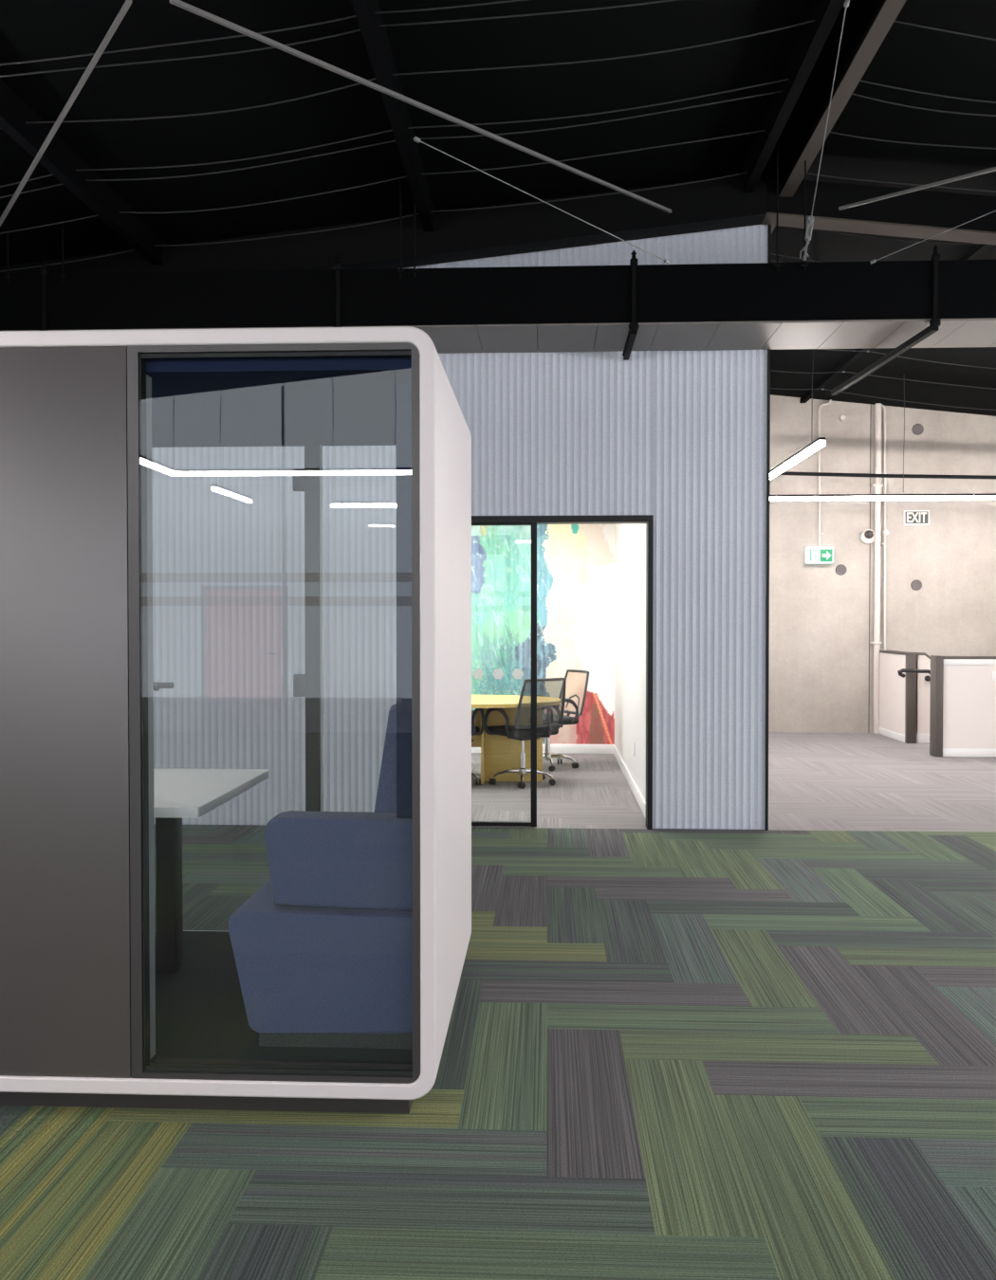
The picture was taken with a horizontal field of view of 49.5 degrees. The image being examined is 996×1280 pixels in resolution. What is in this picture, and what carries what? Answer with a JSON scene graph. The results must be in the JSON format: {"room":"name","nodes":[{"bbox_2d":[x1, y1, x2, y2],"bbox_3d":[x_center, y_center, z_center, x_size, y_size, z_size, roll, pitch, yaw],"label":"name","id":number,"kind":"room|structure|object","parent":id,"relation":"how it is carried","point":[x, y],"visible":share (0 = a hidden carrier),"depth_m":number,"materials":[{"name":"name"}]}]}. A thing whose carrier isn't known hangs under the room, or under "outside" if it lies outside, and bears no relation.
{"room":"open-plan office","nodes":[
{"label":"open-plan office","id":0,"kind":"room"},
{"bbox_2d":[0,0,813,266],"bbox_3d":[-2.502,-2.755,6.321,8.420,1.084,15.700,0,1,3],"label":"ceiling","id":1,"kind":"structure","parent":0,"point":[29,29],"depth_m":5.75,"materials":[{"name":"black"}]},
{"bbox_2d":[4,229,11,283],"bbox_3d":[-3.069,-2.403,6.771,0.040,0.336,0.016,0,1,3],"label":"rod","id":2,"kind":"object","parent":1,"relation":"hanging from","point":[8,276],"visible":1,"depth_m":6.77,"materials":[{"name":"black paint"}]},
{"bbox_2d":[59,222,66,282],"bbox_3d":[-2.719,-2.421,6.755,0.040,0.373,0.016,0,1,3],"label":"rod","id":3,"kind":"object","parent":1,"relation":"hanging from","point":[62,276],"visible":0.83,"depth_m":6.75,"materials":[{"name":"black paint"}]},
{"bbox_2d":[0,0,131,226],"bbox_3d":[-2.445,-2.402,5.609,0.017,0.220,3.504,-1,1,-36],"label":"tube","id":4,"kind":"object","parent":1,"relation":"attached to","point":[127,3],"visible":1,"depth_m":4.88,"materials":[{"name":"grey metal"}]},
{"bbox_2d":[397,180,403,277],"bbox_3d":[-0.599,-2.531,6.656,0.040,0.596,0.016,0,1,3],"label":"rod","id":5,"kind":"object","parent":1,"relation":"hanging from","point":[399,270],"visible":1,"depth_m":6.65,"materials":[{"name":"black paint"}]},
{"bbox_2d":[411,199,418,277],"bbox_3d":[-0.512,-2.536,6.652,0.040,0.605,0.016,0,1,3],"label":"rod","id":6,"kind":"object","parent":1,"relation":"hanging from","point":[413,270],"visible":0.83,"depth_m":6.65,"materials":[{"name":"black paint"}]},
{"bbox_2d":[169,0,671,213],"bbox_3d":[-0.084,-2.602,5.531,0.017,0.217,3.588,1,1,41],"label":"tube","id":7,"kind":"object","parent":1,"relation":"attached to","point":[178,3],"visible":1,"depth_m":5.06,"materials":[{"name":"grey metal"}]},
{"bbox_2d":[773,139,780,272],"bbox_3d":[1.693,-2.650,6.549,0.040,0.837,0.016,0,1,3],"label":"rod","id":8,"kind":"object","parent":1,"relation":"hanging from","point":[776,265],"visible":0.83,"depth_m":6.54,"materials":[{"name":"black paint"}]},
{"bbox_2d":[151,176,767,829],"bbox_3d":[-2.424,-0.916,7.520,8.470,4.386,0.126,0,1,3],"label":"wall","id":9,"kind":"structure","parent":0,"point":[228,616],"depth_m":7.34,"materials":[{"name":"grey metal"}]},
{"bbox_2d":[0,172,995,274],"bbox_3d":[0.430,-2.467,7.179,14.100,1.151,0.190,0,1,3],"label":"rafter","id":10,"kind":"object","parent":9,"relation":"attached to","point":[720,203],"visible":0.79,"depth_m":7.10,"materials":[{"name":"black paint"}]},
{"bbox_2d":[0,77,167,265],"bbox_3d":[-2.315,-2.575,6.266,0.064,0.178,15.600,0,1,3],"label":"roof beam","id":11,"kind":"structure","parent":10,"relation":"attached to","point":[58,158],"depth_m":5.90,"materials":[{"name":"black metal"}]},
{"bbox_2d":[0,174,53,187],"bbox_3d":[-3.240,-2.466,5.958,1.844,0.203,0.050,0,1,3],"label":"wire","id":12,"kind":"object","parent":11,"relation":"attached to","point":[48,174],"visible":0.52,"depth_m":5.91,"materials":[{"name":"grey metal"}]},
{"bbox_2d":[0,182,63,198],"bbox_3d":[-3.234,-2.469,6.080,1.844,0.203,0.040,0,1,3],"label":"wire","id":13,"kind":"object","parent":11,"relation":"attached to","point":[62,183],"visible":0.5,"depth_m":6.03,"materials":[{"name":"grey metal"}]},
{"bbox_2d":[0,215,97,234],"bbox_3d":[-3.214,-2.477,6.529,1.844,0.203,0.047,0,1,3],"label":"wire","id":14,"kind":"object","parent":11,"relation":"attached to","point":[93,215],"visible":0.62,"depth_m":6.49,"materials":[{"name":"grey metal"}]},
{"bbox_2d":[0,249,135,272],"bbox_3d":[-3.187,-2.488,7.110,1.844,0.203,0.050,0,1,3],"label":"wire","id":15,"kind":"object","parent":11,"relation":"attached to","point":[131,249],"visible":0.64,"depth_m":7.08,"materials":[{"name":"grey metal"}]},
{"bbox_2d":[350,0,436,232],"bbox_3d":[-0.497,-2.764,6.179,0.064,0.178,15.600,0,1,3],"label":"roof beam","id":16,"kind":"structure","parent":10,"relation":"attached to","point":[375,39],"depth_m":5.43,"materials":[{"name":"black metal"}]},
{"bbox_2d":[0,15,356,65],"bbox_3d":[-1.474,-2.635,4.736,1.844,0.203,0.050,0,1,3],"label":"wire","id":17,"kind":"object","parent":16,"relation":"attached to","point":[349,17],"visible":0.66,"depth_m":4.72,"materials":[{"name":"grey metal"}]},
{"bbox_2d":[0,29,360,77],"bbox_3d":[-1.468,-2.637,4.853,1.844,0.203,0.038,0,1,2],"label":"wire","id":18,"kind":"object","parent":16,"relation":"attached to","point":[352,31],"visible":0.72,"depth_m":4.85,"materials":[{"name":"grey metal"}]},
{"bbox_2d":[25,77,375,123],"bbox_3d":[-1.448,-2.646,5.304,1.844,0.203,0.047,0,1,3],"label":"wire","id":19,"kind":"object","parent":16,"relation":"attached to","point":[374,78],"visible":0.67,"depth_m":5.31,"materials":[{"name":"grey metal"}]},
{"bbox_2d":[75,129,392,170],"bbox_3d":[-1.422,-2.656,5.871,1.844,0.203,0.050,0,1,3],"label":"wire","id":20,"kind":"object","parent":16,"relation":"attached to","point":[389,130],"visible":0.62,"depth_m":5.89,"materials":[{"name":"grey metal"}]},
{"bbox_2d":[86,140,395,181],"bbox_3d":[-1.416,-2.658,5.994,1.844,0.203,0.040,0,1,3],"label":"wire","id":21,"kind":"object","parent":16,"relation":"attached to","point":[392,140],"visible":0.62,"depth_m":6.00,"materials":[{"name":"grey metal"}]},
{"bbox_2d":[119,175,406,213],"bbox_3d":[-1.396,-2.665,6.442,1.844,0.207,0.047,0,1,3],"label":"wire","id":22,"kind":"object","parent":16,"relation":"attached to","point":[405,175],"visible":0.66,"depth_m":6.43,"materials":[{"name":"grey metal"}]},
{"bbox_2d":[154,213,418,246],"bbox_3d":[-1.369,-2.677,7.023,1.844,0.203,0.050,0,1,3],"label":"wire","id":23,"kind":"object","parent":16,"relation":"attached to","point":[415,213],"visible":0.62,"depth_m":7.00,"materials":[{"name":"grey metal"}]},
{"bbox_2d":[738,0,844,192],"bbox_3d":[1.581,-2.981,6.080,0.064,0.178,15.600,0,1,3],"label":"roof beam","id":24,"kind":"structure","parent":10,"relation":"attached to","point":[811,40],"depth_m":5.71,"materials":[{"name":"black metal"}]},
{"bbox_2d":[375,0,525,13],"bbox_3d":[0.474,-2.838,4.644,2.104,0.230,0.050,0,1,3],"label":"wire","id":25,"kind":"object","parent":24,"relation":"attached to","point":[491,3],"visible":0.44,"depth_m":4.67,"materials":[{"name":"grey metal"}]},
{"bbox_2d":[378,0,676,26],"bbox_3d":[0.480,-2.840,4.761,2.104,0.230,0.038,0,1,2],"label":"wire","id":26,"kind":"object","parent":24,"relation":"attached to","point":[622,6],"visible":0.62,"depth_m":4.76,"materials":[{"name":"grey metal"}]},
{"bbox_2d":[431,171,747,212],"bbox_3d":[0.579,-2.880,6.931,2.104,0.230,0.050,0,1,3],"label":"wire","id":27,"kind":"object","parent":24,"relation":"attached to","point":[745,172],"visible":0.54,"depth_m":6.91,"materials":[{"name":"grey metal"}]},
{"bbox_2d":[420,129,765,174],"bbox_3d":[0.552,-2.870,6.350,2.104,0.230,0.047,0,1,3],"label":"wire","id":28,"kind":"object","parent":24,"relation":"attached to","point":[761,130],"visible":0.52,"depth_m":6.33,"materials":[{"name":"grey metal"}]},
{"bbox_2d":[410,90,783,139],"bbox_3d":[0.532,-2.861,5.901,2.104,0.230,0.040,0,1,3],"label":"wire","id":29,"kind":"object","parent":24,"relation":"attached to","point":[782,90],"visible":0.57,"depth_m":5.90,"materials":[{"name":"grey metal"}]},
{"bbox_2d":[407,78,787,128],"bbox_3d":[0.526,-2.859,5.779,2.104,0.230,0.050,0,1,3],"label":"wire","id":30,"kind":"object","parent":24,"relation":"attached to","point":[785,79],"visible":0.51,"depth_m":5.79,"materials":[{"name":"grey metal"}]},
{"bbox_2d":[392,19,814,75],"bbox_3d":[0.500,-2.849,5.211,2.104,0.230,0.047,0,1,3],"label":"wire","id":31,"kind":"object","parent":24,"relation":"attached to","point":[813,20],"visible":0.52,"depth_m":5.22,"materials":[{"name":"grey metal"}]},
{"bbox_2d":[799,0,849,260],"bbox_3d":[1.702,-2.592,5.707,0.056,0.626,1.710,0,1,10],"label":"cable","id":32,"kind":"object","parent":24,"relation":"attached to","point":[811,218],"visible":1,"depth_m":5.98,"materials":[{"name":"silver metal"}]},
{"bbox_2d":[770,0,906,233],"bbox_3d":[1.841,-2.979,6.069,0.090,0.178,15.600,0,1,3],"label":"roof beam","id":33,"kind":"structure","parent":10,"relation":"attached to","point":[878,16],"depth_m":5.71,"materials":[{"name":"black metal"}]},
{"bbox_2d":[769,387,821,389],"bbox_3d":[2.961,-3.006,12.625,1.664,0.184,0.036,0,1,2],"label":"wire","id":34,"kind":"object","parent":33,"relation":"attached to","point":[770,388],"visible":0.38,"depth_m":12.62,"materials":[{"name":"grey metal"}]},
{"bbox_2d":[770,253,822,262],"bbox_3d":[2.765,-2.927,8.331,1.664,0.184,0.041,0,1,2],"label":"wire","id":35,"kind":"object","parent":33,"relation":"attached to","point":[771,253],"visible":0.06,"depth_m":8.33,"materials":[{"name":"grey metal"}]},
{"bbox_2d":[769,369,841,373],"bbox_3d":[2.920,-2.987,11.726,1.664,0.190,0.047,0,1,3],"label":"wire","id":36,"kind":"object","parent":33,"relation":"attached to","point":[770,370],"visible":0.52,"depth_m":11.71,"materials":[{"name":"grey metal"}]},
{"bbox_2d":[817,348,869,351],"bbox_3d":[2.879,-2.973,10.829,1.664,0.184,0.050,0,1,3],"label":"wire","id":37,"kind":"object","parent":33,"relation":"attached to","point":[817,349],"visible":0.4,"depth_m":10.80,"materials":[{"name":"grey metal"}]},
{"bbox_2d":[797,227,978,244],"bbox_3d":[2.737,-2.916,7.730,1.664,0.184,0.042,0,1,2],"label":"wire","id":38,"kind":"object","parent":33,"relation":"attached to","point":[797,228],"visible":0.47,"depth_m":7.72,"materials":[{"name":"grey metal"}]},
{"bbox_2d":[805,172,995,192],"bbox_3d":[2.697,-2.900,6.834,1.664,0.184,0.050,0,1,3],"label":"wire","id":39,"kind":"object","parent":33,"relation":"attached to","point":[806,173],"visible":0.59,"depth_m":6.82,"materials":[{"name":"grey metal"}]},
{"bbox_2d":[829,131,995,149],"bbox_3d":[2.670,-2.889,6.252,1.664,0.184,0.042,0,1,3],"label":"wire","id":40,"kind":"object","parent":33,"relation":"attached to","point":[830,132],"visible":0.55,"depth_m":6.27,"materials":[{"name":"grey metal"}]},
{"bbox_2d":[851,92,995,116],"bbox_3d":[2.650,-2.879,5.804,1.664,0.187,0.040,0,1,3],"label":"wire","id":41,"kind":"object","parent":33,"relation":"attached to","point":[852,93],"visible":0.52,"depth_m":5.83,"materials":[{"name":"grey metal"}]},
{"bbox_2d":[859,80,995,103],"bbox_3d":[2.644,-2.878,5.682,1.664,0.184,0.050,0,1,3],"label":"wire","id":42,"kind":"object","parent":33,"relation":"attached to","point":[859,81],"visible":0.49,"depth_m":5.70,"materials":[{"name":"grey metal"}]},
{"bbox_2d":[894,20,995,40],"bbox_3d":[2.618,-2.867,5.114,1.664,0.186,0.047,0,1,3],"label":"wire","id":43,"kind":"object","parent":33,"relation":"attached to","point":[894,21],"visible":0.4,"depth_m":5.12,"materials":[{"name":"grey metal"}]},
{"bbox_2d":[799,243,992,402],"bbox_3d":[3.479,-2.865,5.996,0.064,0.058,15.600,0,1,3],"label":"roof beam","id":44,"kind":"structure","parent":10,"relation":"attached to","point":[977,250],"depth_m":11.49,"materials":[{"name":"black metal"}]},
{"bbox_2d":[821,388,995,410],"bbox_3d":[5.178,-2.771,12.528,2.824,0.306,0.036,0,1,2],"label":"wire","id":45,"kind":"object","parent":44,"relation":"attached to","point":[821,389],"visible":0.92,"depth_m":12.53,"materials":[{"name":"grey metal"}]},
{"bbox_2d":[841,371,995,389],"bbox_3d":[5.138,-2.755,11.630,2.824,0.306,0.047,0,1,3],"label":"wire","id":46,"kind":"object","parent":44,"relation":"attached to","point":[842,372],"visible":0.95,"depth_m":11.63,"materials":[{"name":"grey metal"}]},
{"bbox_2d":[869,350,995,368],"bbox_3d":[5.096,-2.738,10.732,2.824,0.306,0.050,0,1,3],"label":"wire","id":47,"kind":"object","parent":44,"relation":"attached to","point":[869,351],"visible":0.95,"depth_m":10.76,"materials":[{"name":"grey metal"}]},
{"bbox_2d":[471,514,653,829],"bbox_3d":[0.233,0.220,7.412,1.635,2.127,0.140,0,1,3],"label":"door frame","id":48,"kind":"structure","parent":9,"relation":"attached to","point":[533,521],"depth_m":7.35,"materials":[{"name":"black metal"}]},
{"bbox_2d":[764,224,770,830],"bbox_3d":[1.816,-0.903,7.330,0.018,4.372,0.160,0,1,3],"label":"trim","id":49,"kind":"structure","parent":9,"relation":"attached to","point":[768,226],"depth_m":7.26,"materials":[{"name":"black metal"}]},
{"bbox_2d":[0,824,995,1279],"bbox_3d":[0.097,1.421,-0.048,14.200,0.001,14.860,0,1,3],"label":"floor","id":50,"kind":"structure","parent":0,"point":[667,1054],"depth_m":3.13,"materials":[{"name":"green carpet"}]},
{"bbox_2d":[0,326,471,1114],"bbox_3d":[-1.365,0.232,3.780,2.450,2.237,1.417,0,1,3],"label":"booth","id":51,"kind":"object","parent":50,"relation":"on","point":[88,1018],"visible":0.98,"depth_m":3.08,"materials":[{"name":"grey"}]},
{"bbox_2d":[153,768,268,972],"bbox_3d":[-1.364,0.863,3.803,0.918,0.705,0.872,0,1,3],"label":"table","id":52,"kind":"object","parent":51,"relation":"on","point":[178,794],"visible":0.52,"depth_m":3.92,"materials":[{"name":"white laminate"}]},
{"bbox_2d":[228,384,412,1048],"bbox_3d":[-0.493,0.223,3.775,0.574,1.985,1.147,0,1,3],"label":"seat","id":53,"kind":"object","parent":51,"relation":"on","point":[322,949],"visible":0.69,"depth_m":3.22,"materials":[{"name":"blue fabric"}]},
{"bbox_2d":[374,703,396,812],"bbox_3d":[-0.305,0.495,3.771,0.198,0.606,0.817,0,1,3],"label":"cushion","id":54,"kind":"object","parent":53,"relation":"on","point":[386,795],"depth_m":3.36,"materials":[{"name":"blue fabric"}]},
{"bbox_2d":[0,259,995,353],"bbox_3d":[1.383,-2.116,6.913,12.230,0.363,0.655,0,1,3],"label":"air duct","id":55,"kind":"object","parent":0,"point":[829,304],"visible":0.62,"depth_m":6.67,"materials":[{"name":"black metal"}]},
{"bbox_2d":[38,258,49,330],"bbox_3d":[-2.823,-2.134,7.080,0.060,0.515,0.675,0,1,3],"label":"rod","id":56,"kind":"object","parent":55,"relation":"attached to","point":[44,271],"visible":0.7,"depth_m":6.76,"materials":[{"name":"black paint"}]},
{"bbox_2d":[333,254,342,327],"bbox_3d":[-0.973,-2.132,6.996,0.060,0.515,0.675,0,1,3],"label":"rod","id":57,"kind":"object","parent":55,"relation":"attached to","point":[338,266],"visible":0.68,"depth_m":6.67,"materials":[{"name":"black paint"}]},
{"bbox_2d":[413,136,669,264],"bbox_3d":[0.299,-2.478,6.154,1.718,0.392,0.024,-1,1,-30],"label":"cable","id":58,"kind":"object","parent":55,"relation":"attached to","point":[415,138],"visible":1,"depth_m":6.08,"materials":[{"name":"silver metal"}]},
{"bbox_2d":[621,249,639,360],"bbox_3d":[0.843,-2.131,6.913,0.060,0.515,0.675,0,1,3],"label":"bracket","id":59,"kind":"object","parent":55,"relation":"attached to","point":[633,326],"visible":1,"depth_m":6.59,"materials":[{"name":"black metal"}]},
{"bbox_2d":[829,245,940,395],"bbox_3d":[2.623,-2.140,7.444,0.061,0.515,1.903,0,1,-1],"label":"rail","id":60,"kind":"object","parent":55,"relation":"attached to","point":[934,322],"visible":1,"depth_m":6.82,"materials":[{"name":"black metal"}]},
{"bbox_2d":[869,210,995,264],"bbox_3d":[2.658,-2.379,6.181,1.074,0.228,0.024,1,1,41],"label":"cable","id":61,"kind":"object","parent":55,"relation":"attached to","point":[874,260],"visible":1,"depth_m":6.33,"materials":[{"name":"silver metal"}]},
{"bbox_2d":[154,731,995,832],"bbox_3d":[1.987,1.224,10.675,11.400,0.001,6.740,0,1,3],"label":"floor","id":62,"kind":"structure","parent":0,"point":[817,781],"depth_m":8.92,"materials":[{"name":"grey carpet"}]},
{"bbox_2d":[471,708,484,785],"bbox_3d":[-0.448,0.783,9.226,0.608,0.931,0.685,0,1,13],"label":"office chair","id":63,"kind":"object","parent":62,"relation":"on","point":[475,730],"visible":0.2,"depth_m":9.28,"materials":[{"name":"grey fabric"}]},
{"bbox_2d":[471,694,542,784],"bbox_3d":[-0.626,0.883,9.556,2.360,0.722,1.200,0,1,3],"label":"conference table","id":64,"kind":"object","parent":62,"relation":"on","point":[499,753],"visible":0.36,"depth_m":9.51,"materials":[{"name":"yellow wood"}]},
{"bbox_2d":[484,677,566,788],"bbox_3d":[0.236,0.781,9.344,0.608,0.931,0.685,-1,1,-33],"label":"office chair","id":65,"kind":"object","parent":62,"relation":"on","point":[550,691],"visible":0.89,"depth_m":9.15,"materials":[{"name":"grey fabric"}]},
{"bbox_2d":[542,669,588,771],"bbox_3d":[0.511,0.761,10.421,0.685,0.931,0.608,-1,1,-25],"label":"office chair","id":66,"kind":"object","parent":62,"relation":"on","point":[576,680],"visible":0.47,"depth_m":10.43,"materials":[{"name":"grey fabric"}]},
{"bbox_2d":[877,649,917,743],"bbox_3d":[4.804,0.658,13.019,0.151,1.045,1.180,0,1,3],"label":"wall","id":67,"kind":"structure","parent":62,"relation":"on","point":[897,694],"depth_m":12.82,"materials":[{"name":"white paint"}]},
{"bbox_2d":[915,652,930,743],"bbox_3d":[5.903,0.988,12.503,2.180,1.687,0.144,0,1,3],"label":"wall","id":68,"kind":"structure","parent":62,"relation":"on","point":[923,690],"depth_m":12.48,"materials":[{"name":"white"}]},
{"bbox_2d":[896,668,930,681],"bbox_3d":[4.908,0.493,12.380,0.700,0.341,0.202,0,1,3],"label":"handrail","id":69,"kind":"object","parent":68,"relation":"attached to","point":[926,678],"visible":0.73,"depth_m":12.30,"materials":[{"name":"black"}]},
{"bbox_2d":[929,655,995,756],"bbox_3d":[6.118,0.689,11.220,3.158,1.050,0.170,0,1,3],"label":"wall","id":70,"kind":"structure","parent":62,"relation":"on","point":[962,689],"depth_m":11.22,"materials":[{"name":"white paint"}]},
{"bbox_2d":[991,671,995,680],"bbox_3d":[5.179,0.373,11.197,0.120,0.100,0.010,0,1,3],"label":"switch plate","id":71,"kind":"object","parent":70,"relation":"attached to","point":[993,672],"visible":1,"depth_m":11.20,"materials":[{"name":"white plastic"}]},
{"bbox_2d":[614,523,645,802],"bbox_3d":[1.541,-0.358,9.675,0.767,3.200,4.520,0,1,3],"label":"wall","id":72,"kind":"structure","parent":0,"point":[630,539],"depth_m":9.31,"materials":[{"name":"white paint"}]},
{"bbox_2d":[613,744,645,818],"bbox_3d":[1.140,1.196,9.484,0.014,0.100,4.005,0,1,3],"label":"baseboard","id":73,"kind":"structure","parent":72,"relation":"attached to","point":[636,793],"depth_m":9.03,"materials":[{"name":"white"}]},
{"bbox_2d":[762,0,995,416],"bbox_3d":[4.590,-2.888,5.995,5.780,0.807,15.700,0,1,3],"label":"ceiling","id":74,"kind":"structure","parent":0,"point":[919,59],"depth_m":6.70,"materials":[{"name":"black"}]},
{"bbox_2d":[801,160,807,272],"bbox_3d":[1.857,-2.644,6.542,0.040,0.826,0.016,0,1,3],"label":"rod","id":75,"kind":"object","parent":74,"relation":"hanging from","point":[803,265],"visible":0.83,"depth_m":6.54,"materials":[{"name":"black paint"}]},
{"bbox_2d":[838,166,995,210],"bbox_3d":[2.781,-2.668,6.148,0.017,0.169,1.942,-1,1,-38],"label":"tube","id":76,"kind":"object","parent":74,"relation":"attached to","point":[993,169],"visible":1,"depth_m":6.46,"materials":[{"name":"grey metal"}]},
{"bbox_2d":[768,394,995,732],"bbox_3d":[4.880,-1.133,13.698,6.100,4.600,0.250,0,1,3],"label":"wall","id":77,"kind":"structure","parent":0,"point":[818,682],"depth_m":13.58,"materials":[{"name":"concrete"}]},
{"bbox_2d":[768,435,824,479],"label":"linear pendant","id":78,"kind":"object","parent":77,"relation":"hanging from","point":[815,445],"depth_m":8.93,"materials":[{"name":"black paint"}]},
{"bbox_2d":[804,546,833,564],"bbox_3d":[4.027,-1.063,13.545,0.328,0.208,0.137,0,1,3],"label":"exit sign","id":79,"kind":"object","parent":77,"relation":"attached to","point":[813,555],"visible":1,"depth_m":13.48,"materials":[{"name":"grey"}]},
{"bbox_2d":[818,399,831,546],"bbox_3d":[4.096,-2.108,13.551,0.166,1.908,0.026,0,1,3],"label":"conduit","id":80,"kind":"object","parent":77,"relation":"attached to","point":[830,400],"visible":0.8,"depth_m":13.54,"materials":[{"name":"grey"}]},
{"bbox_2d":[835,564,845,575],"bbox_3d":[4.313,-0.883,13.596,0.136,0.136,0.015,0,1,3],"label":"plug","id":81,"kind":"object","parent":77,"relation":"attached to","point":[840,569],"visible":1,"depth_m":13.59,"materials":[{"name":"grey"}]},
{"bbox_2d":[838,415,845,421],"bbox_3d":[4.313,-2.779,13.539,0.073,0.073,0.060,0,1,3],"label":"round fitting","id":82,"kind":"object","parent":77,"relation":"attached to","point":[841,418],"visible":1,"depth_m":13.52,"materials":[{"name":"grey plastic"}]},
{"bbox_2d":[859,529,874,544],"bbox_3d":[4.631,-1.297,13.506,0.190,0.190,0.150,0,1,3],"label":"security camera","id":83,"kind":"object","parent":77,"relation":"attached to","point":[867,536],"visible":1,"depth_m":13.52,"materials":[{"name":"grey plastic"}]},
{"bbox_2d":[867,403,871,732],"bbox_3d":[4.672,-0.981,13.589,0.012,4.300,0.012,0,1,3],"label":"trim","id":84,"kind":"structure","parent":77,"relation":"attached to","point":[870,404],"depth_m":13.59,"materials":[{"name":"grey"}]},
{"bbox_2d":[869,402,882,733],"bbox_3d":[4.735,-0.942,13.530,0.120,4.225,0.103,0,1,3],"label":"downpipe","id":85,"kind":"object","parent":77,"relation":"attached to","point":[877,484],"visible":0.92,"depth_m":13.50,"materials":[{"name":"grey"}]},
{"bbox_2d":[768,448,995,500],"label":"linear pendant","id":86,"kind":"object","parent":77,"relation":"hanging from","point":[990,496],"depth_m":11.96,"materials":[{"name":"black paint"}]},
{"bbox_2d":[768,439,995,500],"bbox_3d":[4.859,-1.535,10.048,4.654,0.038,3.838,0,1,3],"label":"diffuser","id":87,"kind":"object","parent":86,"relation":"attached to","point":[815,445],"depth_m":11.93,"materials":[{"name":"white plastic"}]},
{"bbox_2d":[880,404,885,650],"bbox_3d":[4.819,-1.409,13.531,0.094,3.081,0.028,0,1,3],"label":"conduit","id":88,"kind":"object","parent":77,"relation":"attached to","point":[882,406],"visible":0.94,"depth_m":13.52,"materials":[{"name":"grey"}]},
{"bbox_2d":[880,529,889,535],"bbox_3d":[4.849,-1.344,13.526,0.078,0.078,0.090,0,1,3],"label":"junction box","id":89,"kind":"object","parent":88,"relation":"attached to","point":[886,532],"visible":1,"depth_m":13.49,"materials":[{"name":"grey plastic"}]},
{"bbox_2d":[902,510,929,525],"bbox_3d":[5.240,-1.534,13.535,0.316,0.185,0.028,0,1,3],"label":"exit sign","id":90,"kind":"object","parent":77,"relation":"attached to","point":[909,517],"visible":1,"depth_m":13.52,"materials":[{"name":"white plastic"}]},
{"bbox_2d":[910,579,921,590],"bbox_3d":[5.247,-0.690,13.557,0.136,0.136,0.015,0,1,3],"label":"plug","id":91,"kind":"object","parent":77,"relation":"attached to","point":[916,584],"visible":1,"depth_m":13.55,"materials":[{"name":"grey"}]},
{"bbox_2d":[912,423,923,435],"bbox_3d":[5.251,-2.634,13.521,0.140,0.140,0.015,0,1,3],"label":"plug","id":92,"kind":"object","parent":77,"relation":"attached to","point":[917,429],"visible":1,"depth_m":13.52,"materials":[{"name":"grey"}]},
{"bbox_3d":[-1.262,-0.105,11.680,5.015,2.620,0.180,0,1,3],"label":"wall","id":93,"kind":"structure","parent":0,"visible":0},
{"bbox_2d":[471,744,613,753],"bbox_3d":[-1.216,1.157,11.603,4.915,0.100,0.015,0,1,3],"label":"baseboard","id":94,"kind":"structure","parent":93,"relation":"attached to","point":[554,748],"depth_m":11.50,"materials":[{"name":"white"}]},
{"bbox_2d":[471,523,614,744],"bbox_3d":[-0.412,-0.143,11.545,3.325,2.500,0.001,0,1,3],"label":"mural","id":95,"kind":"object","parent":93,"relation":"attached to","point":[576,562],"visible":0.32,"depth_m":11.50,"materials":[{"name":"paint"}]},
{"bbox_3d":[7.411,-0.818,2.801,0.150,4.373,21.300,0,1,3],"label":"wall","id":96,"kind":"structure","parent":0,"visible":0},
{"bbox_2d":[778,471,995,479],"bbox_3d":[5.511,-1.895,12.529,4.535,0.151,0.044,0,1,3],"label":"pipe","id":97,"kind":"object","parent":96,"relation":"attached to","point":[924,476],"visible":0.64,"depth_m":12.56,"materials":[{"name":"metal"}]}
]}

